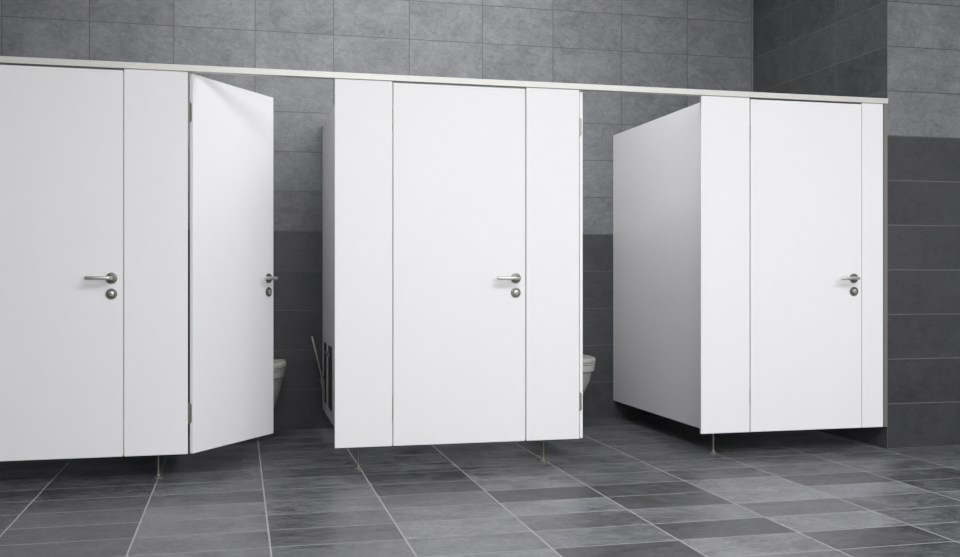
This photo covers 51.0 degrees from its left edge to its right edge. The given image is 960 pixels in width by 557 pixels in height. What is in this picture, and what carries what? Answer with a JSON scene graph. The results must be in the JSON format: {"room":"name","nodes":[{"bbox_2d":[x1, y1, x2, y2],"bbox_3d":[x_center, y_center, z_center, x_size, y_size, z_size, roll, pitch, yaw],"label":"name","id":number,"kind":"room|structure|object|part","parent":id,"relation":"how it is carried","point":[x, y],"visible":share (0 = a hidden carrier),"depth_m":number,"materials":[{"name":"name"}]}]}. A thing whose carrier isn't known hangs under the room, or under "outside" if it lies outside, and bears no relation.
{"room":"public restroom","nodes":[
{"label":"public restroom","id":0,"kind":"room"},
{"bbox_2d":[0,0,752,432],"bbox_3d":[-0.627,-0.800,6.905,5.411,3.600,0.150,0,0,-14],"label":"wall","id":1,"kind":"structure","parent":0,"point":[683,44],"depth_m":6.82,"materials":[{"name":"tile"}]},
{"bbox_2d":[273,359,285,408],"bbox_3d":[-1.415,0.705,6.362,0.368,0.360,0.537,0,0,-14],"label":"toilet","id":2,"kind":"object","parent":1,"relation":"attached to","point":[279,365],"visible":0.26,"depth_m":6.27,"materials":[{"name":"ceramic"}]},
{"bbox_3d":[-1.407,0.562,6.329,0.364,0.014,0.464,0,0,-14],"label":"seat","id":3,"kind":"part","parent":2,"relation":"part of","materials":[{"name":"plastic"}]},
{"bbox_3d":[-1.408,0.539,6.333,0.368,0.028,0.477,0,0,-14],"label":"lid","id":4,"kind":"part","parent":2,"relation":"part of","materials":[{"name":"plastic"}]},
{"bbox_2d":[323,104,334,426],"bbox_3d":[-0.861,-0.079,5.965,0.025,1.897,1.567,0,0,-14],"label":"wall","id":5,"kind":"structure","parent":1,"relation":"attached to","point":[329,124],"depth_m":6.21,"materials":[{"name":"white laminate"}]},
{"bbox_2d":[311,336,326,402],"bbox_3d":[-1.013,0.579,6.448,0.072,0.432,0.190,0,0,17],"label":"toilet brush","id":6,"kind":"object","parent":5,"relation":"attached to","point":[323,379],"visible":1,"depth_m":6.43,"materials":[{"name":"metal"}]},
{"bbox_3d":[-1.042,0.507,6.406,0.011,0.288,0.098,0,0,38],"label":"brush handle","id":7,"kind":"part","parent":6,"relation":"part of","materials":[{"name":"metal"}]},
{"bbox_3d":[-1.002,0.603,6.483,0.006,0.385,0.135,0,0,-14],"label":"plate","id":8,"kind":"part","parent":6,"relation":"part of","materials":[{"name":"metal"}]},
{"bbox_2d":[324,345,331,410],"bbox_3d":[-0.936,0.603,6.167,0.024,0.385,0.318,0,0,-14],"label":"holder","id":9,"kind":"object","parent":5,"relation":"attached to","point":[328,353],"visible":1,"depth_m":6.09,"materials":[{"name":"metal"}]},
{"bbox_3d":[-0.917,0.603,6.130,0.006,0.385,0.200,0,0,-14],"label":"plate","id":10,"kind":"part","parent":9,"relation":"part of","materials":[{"name":"metal"}]},
{"bbox_2d":[583,354,595,393],"bbox_3d":[0.584,0.705,6.843,0.368,0.360,0.537,0,0,-14],"label":"toilet","id":11,"kind":"object","parent":1,"relation":"attached to","point":[588,361],"visible":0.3,"depth_m":6.66,"materials":[{"name":"ceramic"}]},
{"bbox_3d":[0.583,0.728,6.847,0.362,0.315,0.528,0,0,-14],"label":"bowl","id":12,"kind":"part","parent":11,"relation":"part of","materials":[{"name":"ceramic"}]},
{"bbox_3d":[0.591,0.539,6.814,0.368,0.028,0.477,0,0,-14],"label":"lid","id":13,"kind":"part","parent":11,"relation":"part of","materials":[{"name":"plastic"}]},
{"bbox_2d":[613,103,699,427],"bbox_3d":[1.144,-0.079,6.447,0.025,1.897,1.567,0,0,-14],"label":"wall","id":14,"kind":"structure","parent":1,"relation":"attached to","point":[656,163],"depth_m":6.43,"materials":[{"name":"white laminate"}]},
{"bbox_2d":[0,417,959,556],"bbox_3d":[1.694,1.050,2.791,8.000,0.100,9.235,0,0,-14],"label":"floor","id":15,"kind":"structure","parent":0,"point":[644,486],"depth_m":4.52,"materials":[{"name":"tile"}]},
{"bbox_2d":[124,69,187,478],"bbox_3d":[-1.615,-0.015,5.020,0.299,2.030,0.121,0,0,-14],"label":"panel","id":16,"kind":"object","parent":15,"relation":"on","point":[155,101],"visible":1,"depth_m":4.96,"materials":[{"name":"white laminate"}]},
{"bbox_3d":[-1.620,0.988,5.054,0.052,0.024,0.052,0,0,-14],"label":"foot plate","id":17,"kind":"part","parent":16,"relation":"part of","materials":[{"name":"metal"}]},
{"bbox_2d":[188,74,277,453],"bbox_3d":[-1.280,-0.075,5.334,0.094,1.891,0.727,0,0,22],"label":"door","id":18,"kind":"structure","parent":16,"relation":"attached to","point":[231,127],"depth_m":5.30,"materials":[{"name":"white laminate"}]},
{"bbox_3d":[-1.181,-0.004,5.620,0.013,0.054,0.054,0,0,22],"label":"handle","id":19,"kind":"part","parent":18,"relation":"part of","materials":[{"name":"silver metal"}]},
{"bbox_3d":[-1.174,-0.004,5.558,0.066,0.018,0.128,0,0,22],"label":"lever","id":20,"kind":"part","parent":18,"relation":"part of","materials":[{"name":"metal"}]},
{"bbox_2d":[0,56,887,103],"bbox_3d":[-0.192,-1.046,5.311,5.311,0.031,0.042,0,0,-14],"label":"rail","id":21,"kind":"object","parent":16,"relation":"on","point":[10,60],"visible":1,"depth_m":5.27,"materials":[{"name":"metal"}]},
{"bbox_2d":[335,78,392,469],"bbox_3d":[-0.617,-0.015,5.261,0.302,2.030,0.123,0,0,-14],"label":"panel","id":22,"kind":"object","parent":15,"relation":"on","point":[363,108],"visible":1,"depth_m":5.20,"materials":[{"name":"white laminate"}]},
{"bbox_3d":[-0.644,0.988,5.291,0.052,0.024,0.052,0,0,-14],"label":"foot plate","id":23,"kind":"part","parent":22,"relation":"part of","materials":[{"name":"metal"}]},
{"bbox_2d":[392,83,525,445],"bbox_3d":[-0.101,-0.075,5.299,0.727,1.891,0.094,0,0,-14],"label":"door","id":24,"kind":"structure","parent":22,"relation":"attached to","point":[459,152],"depth_m":5.32,"materials":[{"name":"white laminate"}]},
{"bbox_3d":[0.143,-0.004,5.343,0.128,0.018,0.066,0,0,-14],"label":"lever","id":25,"kind":"part","parent":24,"relation":"part of","materials":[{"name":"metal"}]},
{"bbox_3d":[0.189,-0.004,5.385,0.054,0.054,0.013,0,0,-14],"label":"handle","id":26,"kind":"part","parent":24,"relation":"part of","materials":[{"name":"silver metal"}]},
{"bbox_2d":[526,87,578,461],"bbox_3d":[0.377,-0.015,5.497,0.299,2.030,0.116,0,0,-14],"label":"panel","id":27,"kind":"object","parent":15,"relation":"on","point":[552,115],"visible":1,"depth_m":5.44,"materials":[{"name":"white laminate"}]},
{"bbox_3d":[0.343,0.988,5.521,0.052,0.024,0.052,0,0,-14],"label":"foot plate","id":28,"kind":"part","parent":27,"relation":"part of","materials":[{"name":"metal"}]},
{"bbox_2d":[579,92,582,437],"bbox_3d":[0.505,-0.075,5.854,0.094,1.891,0.727,0,0,-12],"label":"door","id":29,"kind":"structure","parent":27,"relation":"attached to","point":[580,93],"depth_m":5.50,"materials":[{"name":"white laminate"}]},
{"bbox_2d":[700,95,749,453],"bbox_3d":[1.370,-0.015,5.739,0.303,2.030,0.122,0,0,-14],"label":"panel","id":30,"kind":"object","parent":15,"relation":"on","point":[724,121],"visible":1,"depth_m":5.68,"materials":[{"name":"white laminate"}]},
{"bbox_3d":[1.333,0.988,5.766,0.052,0.024,0.052,0,0,-14],"label":"foot plate","id":31,"kind":"part","parent":30,"relation":"part of","materials":[{"name":"metal"}]},
{"bbox_2d":[750,99,860,431],"bbox_3d":[1.887,-0.075,5.778,0.727,1.891,0.094,0,0,-14],"label":"door","id":32,"kind":"structure","parent":30,"relation":"attached to","point":[805,157],"depth_m":5.79,"materials":[{"name":"white laminate"}]},
{"bbox_3d":[2.131,-0.004,5.822,0.128,0.018,0.066,0,0,-14],"label":"lever","id":33,"kind":"part","parent":32,"relation":"part of","materials":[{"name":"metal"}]},
{"bbox_3d":[2.178,-0.004,5.863,0.054,0.054,0.013,0,0,-14],"label":"handle","id":34,"kind":"part","parent":32,"relation":"part of","materials":[{"name":"silver metal"}]},
{"bbox_2d":[753,0,959,448],"bbox_3d":[3.448,-0.800,7.069,2.589,3.600,1.737,0,0,-14],"label":"wall","id":35,"kind":"structure","parent":0,"point":[906,53],"depth_m":6.00,"materials":[{"name":"tile"}]},
{"bbox_2d":[883,104,887,426],"bbox_3d":[2.378,-0.080,5.928,0.026,1.900,0.028,0,0,-14],"label":"channel","id":36,"kind":"object","parent":35,"relation":"attached to","point":[885,106],"visible":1,"depth_m":5.92,"materials":[{"name":"metal"}]},
{"bbox_2d":[860,103,882,427],"bbox_3d":[2.296,-0.080,5.908,0.140,1.900,0.018,0,0,-14],"label":"panel","id":37,"kind":"object","parent":36,"relation":"attached to","point":[871,113],"visible":1,"depth_m":5.90,"materials":[{"name":"white laminate"}]},
{"bbox_3d":[-2.613,-0.080,4.727,0.330,1.900,0.018,0,0,-14],"label":"panel","id":38,"kind":"object","parent":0,"visible":0},
{"bbox_2d":[0,65,123,460],"bbox_3d":[-2.091,-0.075,4.821,0.727,1.891,0.094,0,0,-14],"label":"door","id":39,"kind":"structure","parent":38,"relation":"attached to","point":[62,129],"depth_m":4.86,"materials":[{"name":"white laminate"}]},
{"bbox_3d":[-1.847,-0.004,4.865,0.128,0.018,0.066,0,0,-14],"label":"lever","id":40,"kind":"part","parent":39,"relation":"part of","materials":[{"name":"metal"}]},
{"bbox_3d":[-1.801,-0.004,4.906,0.054,0.054,0.013,0,0,-14],"label":"handle","id":41,"kind":"part","parent":39,"relation":"part of","materials":[{"name":"silver metal"}]}
]}

